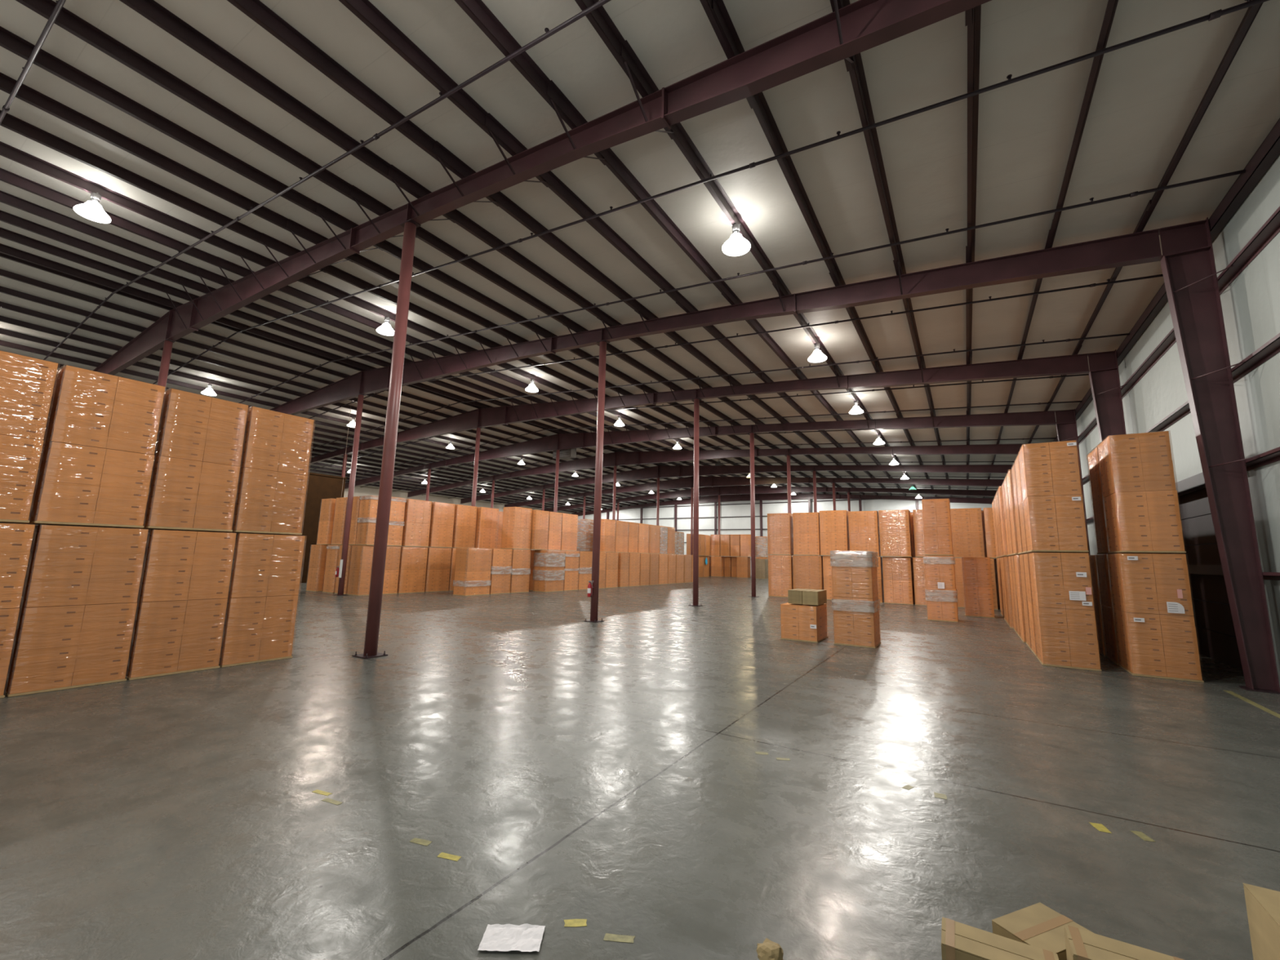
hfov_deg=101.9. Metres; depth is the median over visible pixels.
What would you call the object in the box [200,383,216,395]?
lamp
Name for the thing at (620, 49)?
ceiling beam
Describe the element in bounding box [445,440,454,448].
lamp
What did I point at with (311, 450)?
ceiling beam
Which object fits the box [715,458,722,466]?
lamp
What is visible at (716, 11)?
ceiling beam
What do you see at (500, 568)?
cardboard box
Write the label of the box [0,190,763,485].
ceiling beam
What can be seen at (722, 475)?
pipe
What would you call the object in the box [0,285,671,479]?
ceiling beam
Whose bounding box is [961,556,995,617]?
cardboard box
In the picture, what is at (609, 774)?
floor
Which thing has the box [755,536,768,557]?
cardboard box
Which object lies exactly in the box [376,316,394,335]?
lamp
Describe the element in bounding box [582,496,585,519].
column
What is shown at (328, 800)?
tape mark
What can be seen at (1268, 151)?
ceiling beam
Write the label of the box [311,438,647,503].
ceiling beam
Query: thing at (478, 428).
column
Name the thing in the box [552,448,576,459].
heater
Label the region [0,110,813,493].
ceiling beam
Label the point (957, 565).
cardboard box
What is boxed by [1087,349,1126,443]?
wall column
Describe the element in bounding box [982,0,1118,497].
ceiling beam
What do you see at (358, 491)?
wall
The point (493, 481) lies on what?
column
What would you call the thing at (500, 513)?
cardboard box
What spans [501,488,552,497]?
pipe
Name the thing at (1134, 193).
pipe
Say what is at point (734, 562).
cardboard box
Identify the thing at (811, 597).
carton
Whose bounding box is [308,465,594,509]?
ceiling beam
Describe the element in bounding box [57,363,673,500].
ceiling beam
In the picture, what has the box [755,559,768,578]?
cardboard box
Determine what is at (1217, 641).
door
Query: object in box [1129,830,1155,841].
tape mark
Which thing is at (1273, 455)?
beam
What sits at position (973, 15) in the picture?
ceiling beam
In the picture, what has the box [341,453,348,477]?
column
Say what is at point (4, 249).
ceiling beam
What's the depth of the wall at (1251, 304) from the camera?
9.78 m
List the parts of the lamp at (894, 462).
lamp shade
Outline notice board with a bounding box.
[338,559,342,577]
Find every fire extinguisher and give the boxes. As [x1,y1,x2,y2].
[335,565,339,577]
[587,580,593,597]
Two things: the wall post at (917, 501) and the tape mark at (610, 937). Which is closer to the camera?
the tape mark at (610, 937)
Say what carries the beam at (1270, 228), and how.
attached to the wall at (1251, 304)
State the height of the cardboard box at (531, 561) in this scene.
2.426 m
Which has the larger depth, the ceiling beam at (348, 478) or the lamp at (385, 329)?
the ceiling beam at (348, 478)
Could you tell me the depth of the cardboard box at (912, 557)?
27.76 m
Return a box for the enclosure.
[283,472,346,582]
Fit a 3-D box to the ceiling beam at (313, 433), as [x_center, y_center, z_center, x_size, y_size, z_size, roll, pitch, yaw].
[-15.745,-1.290,49.679,0.194,0.230,68.540,-4,-10,32]
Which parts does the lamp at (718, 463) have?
lamp shade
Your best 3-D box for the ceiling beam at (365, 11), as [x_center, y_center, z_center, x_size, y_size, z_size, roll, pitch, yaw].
[11.710,-2.862,32.645,0.194,0.230,68.540,-4,-10,32]
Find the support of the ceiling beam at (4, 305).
attached to the ceiling
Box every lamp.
[73,192,111,223]
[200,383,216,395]
[346,417,355,427]
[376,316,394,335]
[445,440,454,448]
[517,457,524,464]
[524,378,538,392]
[613,416,624,426]
[672,440,681,449]
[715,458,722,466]
[721,223,751,256]
[808,343,826,362]
[848,400,863,414]
[873,434,884,444]
[888,456,898,465]
[900,472,909,479]
[909,484,916,490]
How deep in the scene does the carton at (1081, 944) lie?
2.43 m
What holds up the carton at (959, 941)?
on the floor
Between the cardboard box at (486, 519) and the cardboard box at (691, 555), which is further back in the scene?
the cardboard box at (691, 555)
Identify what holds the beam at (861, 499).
attached to the wall at (731, 510)
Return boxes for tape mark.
[312,789,331,795]
[321,798,342,804]
[409,837,431,845]
[436,852,462,861]
[564,919,586,927]
[603,933,635,942]
[755,751,768,755]
[776,757,790,760]
[902,784,913,790]
[933,792,946,799]
[1088,822,1111,833]
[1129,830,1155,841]
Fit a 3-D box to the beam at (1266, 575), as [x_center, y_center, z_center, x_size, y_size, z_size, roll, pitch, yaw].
[21.401,4.319,25.331,0.198,0.140,68.460,-4,-10,32]
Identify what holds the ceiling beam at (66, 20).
attached to the ceiling
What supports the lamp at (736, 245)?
hanging from the ceiling beam at (620, 49)
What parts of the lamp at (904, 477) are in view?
lamp shade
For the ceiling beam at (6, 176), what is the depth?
16.01 m
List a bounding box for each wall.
[35,485,568,550]
[568,492,995,564]
[1075,154,1279,685]
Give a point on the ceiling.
(1147, 94)
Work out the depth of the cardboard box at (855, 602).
13.34 m
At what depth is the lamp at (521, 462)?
46.41 m
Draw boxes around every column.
[157,338,174,391]
[333,393,365,595]
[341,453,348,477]
[351,218,421,658]
[425,468,431,501]
[471,426,482,506]
[490,480,496,508]
[542,488,546,511]
[553,449,561,512]
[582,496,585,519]
[583,339,609,622]
[612,465,617,519]
[616,502,619,520]
[656,477,660,525]
[688,397,702,606]
[690,487,693,555]
[717,494,720,556]
[747,431,757,597]
[785,454,791,513]
[812,470,817,512]
[831,482,835,510]
[846,491,850,511]
[1054,408,1090,555]
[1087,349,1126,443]
[1158,217,1279,693]
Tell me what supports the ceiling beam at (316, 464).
attached to the ceiling
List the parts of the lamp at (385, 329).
lamp shade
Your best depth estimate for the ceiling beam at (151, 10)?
10.36 m
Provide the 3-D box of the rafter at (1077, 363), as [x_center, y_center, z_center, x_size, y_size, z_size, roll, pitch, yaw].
[-10.226,-3.158,32.865,59.120,2.770,1.660,-4,-10,32]
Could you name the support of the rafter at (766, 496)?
attached to the ceiling
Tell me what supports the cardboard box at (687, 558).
on the floor
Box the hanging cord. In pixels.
[341,400,351,495]
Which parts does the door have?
frame, rail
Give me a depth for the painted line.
8.30 m
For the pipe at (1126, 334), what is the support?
attached to the ceiling
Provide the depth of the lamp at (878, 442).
30.92 m
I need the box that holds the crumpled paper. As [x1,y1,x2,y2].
[755,937,783,959]
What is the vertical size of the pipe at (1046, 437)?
2.269 m
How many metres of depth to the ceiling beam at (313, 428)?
43.98 m
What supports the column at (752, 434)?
on the floor
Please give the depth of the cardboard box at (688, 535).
58.15 m
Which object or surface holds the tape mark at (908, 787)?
on the floor
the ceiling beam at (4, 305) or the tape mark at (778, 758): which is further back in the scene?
the ceiling beam at (4, 305)
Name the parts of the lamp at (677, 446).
lamp shade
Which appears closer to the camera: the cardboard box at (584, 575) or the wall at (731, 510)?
the cardboard box at (584, 575)
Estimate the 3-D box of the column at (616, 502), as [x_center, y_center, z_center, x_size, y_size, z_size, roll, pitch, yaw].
[-3.153,7.904,72.073,0.480,9.654,0.480,-4,-10,32]
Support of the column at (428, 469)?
on the floor
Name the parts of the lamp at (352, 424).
lamp shade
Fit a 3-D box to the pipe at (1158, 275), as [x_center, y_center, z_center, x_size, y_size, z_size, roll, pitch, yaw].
[-12.967,-4.170,28.166,60.124,2.324,0.084,-4,-10,32]
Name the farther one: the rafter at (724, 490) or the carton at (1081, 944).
the rafter at (724, 490)
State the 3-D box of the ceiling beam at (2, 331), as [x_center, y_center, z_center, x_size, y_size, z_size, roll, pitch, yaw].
[-10.614,-2.087,46.577,0.194,0.230,68.540,-4,-10,32]
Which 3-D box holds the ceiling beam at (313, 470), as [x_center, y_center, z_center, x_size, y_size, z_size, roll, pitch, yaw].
[-26.006,0.304,55.883,0.194,0.230,68.540,-4,-10,32]
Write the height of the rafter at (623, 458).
2.770 m
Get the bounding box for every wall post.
[640,507,642,523]
[674,504,676,531]
[714,502,716,556]
[760,500,763,557]
[808,498,811,555]
[858,498,862,511]
[915,500,919,509]
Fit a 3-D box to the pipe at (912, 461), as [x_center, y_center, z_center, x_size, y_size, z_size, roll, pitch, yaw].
[1.112,-0.522,50.521,60.124,2.269,0.084,-4,-10,32]
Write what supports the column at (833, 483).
on the floor
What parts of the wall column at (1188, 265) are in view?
plate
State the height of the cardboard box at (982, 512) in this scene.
2.426 m
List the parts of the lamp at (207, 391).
lamp shade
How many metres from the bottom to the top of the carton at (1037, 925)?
0.205 m
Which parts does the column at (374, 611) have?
plate, cap plate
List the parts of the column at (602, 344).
plate, cap plate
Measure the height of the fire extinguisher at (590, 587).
0.522 m
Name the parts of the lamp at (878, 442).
lamp shade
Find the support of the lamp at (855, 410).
hanging from the ceiling beam at (620, 49)
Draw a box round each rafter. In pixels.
[93,0,991,375]
[270,228,1163,415]
[308,353,1089,465]
[344,410,1056,489]
[407,443,1031,497]
[460,464,1013,503]
[504,476,1004,506]
[541,485,996,511]
[571,493,994,515]
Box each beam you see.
[0,26,838,494]
[0,72,826,493]
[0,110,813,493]
[0,141,801,493]
[0,168,773,485]
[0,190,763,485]
[0,209,750,485]
[0,226,715,476]
[0,243,702,476]
[0,268,682,478]
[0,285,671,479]
[0,301,688,489]
[0,315,701,497]
[0,328,690,497]
[0,340,682,499]
[15,0,851,494]
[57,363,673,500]
[119,0,865,494]
[226,0,878,495]
[307,471,582,511]
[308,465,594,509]
[308,468,591,511]
[309,457,613,507]
[310,448,630,506]
[310,453,622,506]
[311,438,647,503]
[311,443,638,504]
[311,462,606,508]
[312,426,664,501]
[312,432,655,502]
[338,0,892,495]
[345,480,577,512]
[454,0,906,496]
[574,0,921,496]
[609,510,982,519]
[635,498,876,508]
[676,528,767,530]
[699,0,936,497]
[830,0,951,497]
[964,4,981,497]
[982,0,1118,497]
[1027,2,1262,443]
[1052,118,1279,442]
[1077,206,1279,444]
[1082,333,1279,484]
[1086,446,1279,524]
[1262,572,1279,580]
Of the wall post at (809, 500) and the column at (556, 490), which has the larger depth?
the wall post at (809, 500)
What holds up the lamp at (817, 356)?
hanging from the ceiling beam at (620, 49)
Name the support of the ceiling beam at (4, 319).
attached to the ceiling
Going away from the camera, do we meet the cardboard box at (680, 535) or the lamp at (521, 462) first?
the lamp at (521, 462)
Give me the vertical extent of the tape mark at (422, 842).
0.001 m
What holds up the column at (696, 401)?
on the floor
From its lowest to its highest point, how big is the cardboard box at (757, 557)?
2.426 m
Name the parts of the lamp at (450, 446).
lamp shade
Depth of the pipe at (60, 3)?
8.71 m
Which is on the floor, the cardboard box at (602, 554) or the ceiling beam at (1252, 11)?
the cardboard box at (602, 554)
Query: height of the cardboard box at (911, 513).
2.426 m
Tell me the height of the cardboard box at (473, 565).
2.426 m
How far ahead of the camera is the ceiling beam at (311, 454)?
53.78 m
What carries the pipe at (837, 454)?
attached to the ceiling
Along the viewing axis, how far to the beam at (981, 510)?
74.84 m
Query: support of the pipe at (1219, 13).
attached to the ceiling
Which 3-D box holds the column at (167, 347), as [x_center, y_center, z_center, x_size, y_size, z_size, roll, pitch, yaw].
[-18.370,-0.429,19.381,0.480,10.014,0.480,-4,-10,32]
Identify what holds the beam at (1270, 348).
attached to the wall at (1251, 304)
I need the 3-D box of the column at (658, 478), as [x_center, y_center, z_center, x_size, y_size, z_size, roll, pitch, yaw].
[1.744,4.743,51.322,0.480,10.014,0.480,-4,-10,32]
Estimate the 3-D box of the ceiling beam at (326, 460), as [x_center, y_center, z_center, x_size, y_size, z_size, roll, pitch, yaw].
[-22.158,-0.293,53.556,0.194,0.230,68.540,-4,-10,32]
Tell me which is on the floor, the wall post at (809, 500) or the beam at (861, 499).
the wall post at (809, 500)
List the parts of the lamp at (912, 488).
lamp shade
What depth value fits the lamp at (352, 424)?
33.68 m
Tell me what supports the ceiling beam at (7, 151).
attached to the ceiling
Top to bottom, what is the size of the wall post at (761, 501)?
9.968 m
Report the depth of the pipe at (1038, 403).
28.12 m
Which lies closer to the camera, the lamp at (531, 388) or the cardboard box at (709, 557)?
the lamp at (531, 388)
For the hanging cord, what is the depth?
30.30 m
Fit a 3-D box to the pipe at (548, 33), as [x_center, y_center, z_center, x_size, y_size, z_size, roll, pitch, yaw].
[-19.002,-5.696,18.580,60.124,2.272,0.084,-4,-10,32]
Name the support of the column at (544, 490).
on the floor
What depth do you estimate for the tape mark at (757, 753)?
5.75 m
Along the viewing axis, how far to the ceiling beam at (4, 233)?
19.02 m
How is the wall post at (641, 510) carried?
on the floor
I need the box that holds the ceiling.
[0,0,1279,512]
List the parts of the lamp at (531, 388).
lamp shade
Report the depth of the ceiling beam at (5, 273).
22.55 m
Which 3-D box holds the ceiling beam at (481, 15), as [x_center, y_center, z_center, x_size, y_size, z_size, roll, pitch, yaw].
[12.988,-2.844,31.837,0.194,0.230,68.540,-4,-10,32]
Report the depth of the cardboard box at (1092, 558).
12.83 m
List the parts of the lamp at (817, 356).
lamp shade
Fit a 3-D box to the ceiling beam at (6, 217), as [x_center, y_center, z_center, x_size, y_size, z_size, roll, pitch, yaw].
[-1.071,-3.046,40.722,0.194,0.230,68.540,-4,-10,32]
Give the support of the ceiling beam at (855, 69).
attached to the ceiling
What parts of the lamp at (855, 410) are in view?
lamp shade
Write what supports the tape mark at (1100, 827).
on the floor
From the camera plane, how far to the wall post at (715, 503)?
72.45 m
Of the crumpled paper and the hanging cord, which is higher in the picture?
the hanging cord
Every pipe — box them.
[0,0,66,124]
[43,0,611,359]
[152,0,1269,384]
[238,169,1245,403]
[307,274,1163,418]
[308,373,1088,471]
[311,333,1129,448]
[346,400,1081,477]
[360,422,1056,487]
[393,437,1055,491]
[422,453,844,495]
[448,461,1014,498]
[493,475,1005,504]
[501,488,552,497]
[532,484,998,509]
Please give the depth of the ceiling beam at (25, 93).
12.56 m
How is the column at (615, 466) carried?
on the floor
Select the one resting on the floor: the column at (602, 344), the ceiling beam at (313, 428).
the column at (602, 344)
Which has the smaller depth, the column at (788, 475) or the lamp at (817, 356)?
the lamp at (817, 356)
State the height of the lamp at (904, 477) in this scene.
0.565 m
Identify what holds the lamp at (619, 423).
hanging from the ceiling beam at (7, 151)
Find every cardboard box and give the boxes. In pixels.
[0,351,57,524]
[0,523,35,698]
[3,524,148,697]
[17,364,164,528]
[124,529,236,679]
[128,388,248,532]
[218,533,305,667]
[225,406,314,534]
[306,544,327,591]
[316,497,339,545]
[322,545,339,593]
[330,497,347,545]
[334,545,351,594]
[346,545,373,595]
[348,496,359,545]
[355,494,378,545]
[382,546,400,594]
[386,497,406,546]
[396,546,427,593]
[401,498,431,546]
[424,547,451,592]
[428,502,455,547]
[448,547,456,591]
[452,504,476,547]
[453,547,492,595]
[474,506,498,548]
[488,548,511,594]
[496,511,507,549]
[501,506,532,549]
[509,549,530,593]
[528,550,535,591]
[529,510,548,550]
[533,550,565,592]
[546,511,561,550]
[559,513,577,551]
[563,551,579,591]
[576,519,593,551]
[577,551,592,590]
[598,551,605,588]
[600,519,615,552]
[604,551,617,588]
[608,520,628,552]
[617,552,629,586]
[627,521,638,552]
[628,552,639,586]
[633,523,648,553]
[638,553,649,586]
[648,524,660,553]
[648,553,658,585]
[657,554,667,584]
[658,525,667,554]
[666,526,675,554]
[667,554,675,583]
[674,531,677,554]
[675,554,684,583]
[677,531,684,555]
[682,555,691,582]
[686,533,700,555]
[691,555,693,582]
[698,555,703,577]
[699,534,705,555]
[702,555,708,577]
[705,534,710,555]
[708,555,711,576]
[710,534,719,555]
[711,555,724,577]
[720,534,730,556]
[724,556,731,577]
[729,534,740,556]
[731,556,737,577]
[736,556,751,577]
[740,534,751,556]
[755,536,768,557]
[755,556,768,559]
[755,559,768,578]
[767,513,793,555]
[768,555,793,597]
[780,602,828,643]
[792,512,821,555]
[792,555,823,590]
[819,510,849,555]
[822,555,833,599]
[830,550,880,648]
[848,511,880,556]
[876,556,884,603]
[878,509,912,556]
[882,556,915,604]
[902,512,916,557]
[911,557,915,602]
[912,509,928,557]
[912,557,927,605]
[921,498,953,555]
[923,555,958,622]
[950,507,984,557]
[954,558,964,608]
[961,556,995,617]
[981,511,986,557]
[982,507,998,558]
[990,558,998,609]
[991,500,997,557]
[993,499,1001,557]
[993,559,999,608]
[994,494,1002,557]
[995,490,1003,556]
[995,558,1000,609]
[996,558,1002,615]
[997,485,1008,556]
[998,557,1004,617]
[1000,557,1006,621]
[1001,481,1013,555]
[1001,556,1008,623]
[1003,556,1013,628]
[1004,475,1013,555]
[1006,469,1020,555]
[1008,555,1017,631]
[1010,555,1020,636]
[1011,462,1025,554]
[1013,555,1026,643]
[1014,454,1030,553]
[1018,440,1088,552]
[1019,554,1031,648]
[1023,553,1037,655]
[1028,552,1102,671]
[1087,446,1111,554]
[1088,555,1106,657]
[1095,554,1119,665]
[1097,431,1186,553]
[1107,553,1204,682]
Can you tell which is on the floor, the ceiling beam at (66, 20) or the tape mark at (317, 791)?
the tape mark at (317, 791)
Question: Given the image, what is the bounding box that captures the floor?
[0,576,1279,959]
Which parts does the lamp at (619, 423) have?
lamp shade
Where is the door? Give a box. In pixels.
[1170,472,1242,669]
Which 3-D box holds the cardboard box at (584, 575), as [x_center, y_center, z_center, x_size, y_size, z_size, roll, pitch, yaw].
[-3.835,5.825,33.575,1.061,2.426,1.562,-4,-10,32]
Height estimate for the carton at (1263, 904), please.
0.605 m
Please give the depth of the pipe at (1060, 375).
23.12 m
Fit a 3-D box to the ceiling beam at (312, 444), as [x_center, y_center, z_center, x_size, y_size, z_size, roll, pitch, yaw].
[-18.310,-0.891,51.230,0.194,0.230,68.540,-4,-10,32]
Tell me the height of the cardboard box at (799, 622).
0.946 m
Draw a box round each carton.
[787,588,808,604]
[802,589,826,605]
[941,916,1058,959]
[991,902,1093,959]
[1063,924,1184,959]
[1243,883,1279,959]
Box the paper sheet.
[477,923,545,951]
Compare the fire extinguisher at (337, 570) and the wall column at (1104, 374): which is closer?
the wall column at (1104, 374)
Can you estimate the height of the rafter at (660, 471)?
2.770 m
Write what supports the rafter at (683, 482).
on the column at (833, 483)
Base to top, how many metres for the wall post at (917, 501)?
9.189 m
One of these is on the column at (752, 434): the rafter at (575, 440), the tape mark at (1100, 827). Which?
the rafter at (575, 440)
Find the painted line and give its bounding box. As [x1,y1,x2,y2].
[1222,689,1279,718]
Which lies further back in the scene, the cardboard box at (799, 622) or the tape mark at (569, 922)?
the cardboard box at (799, 622)

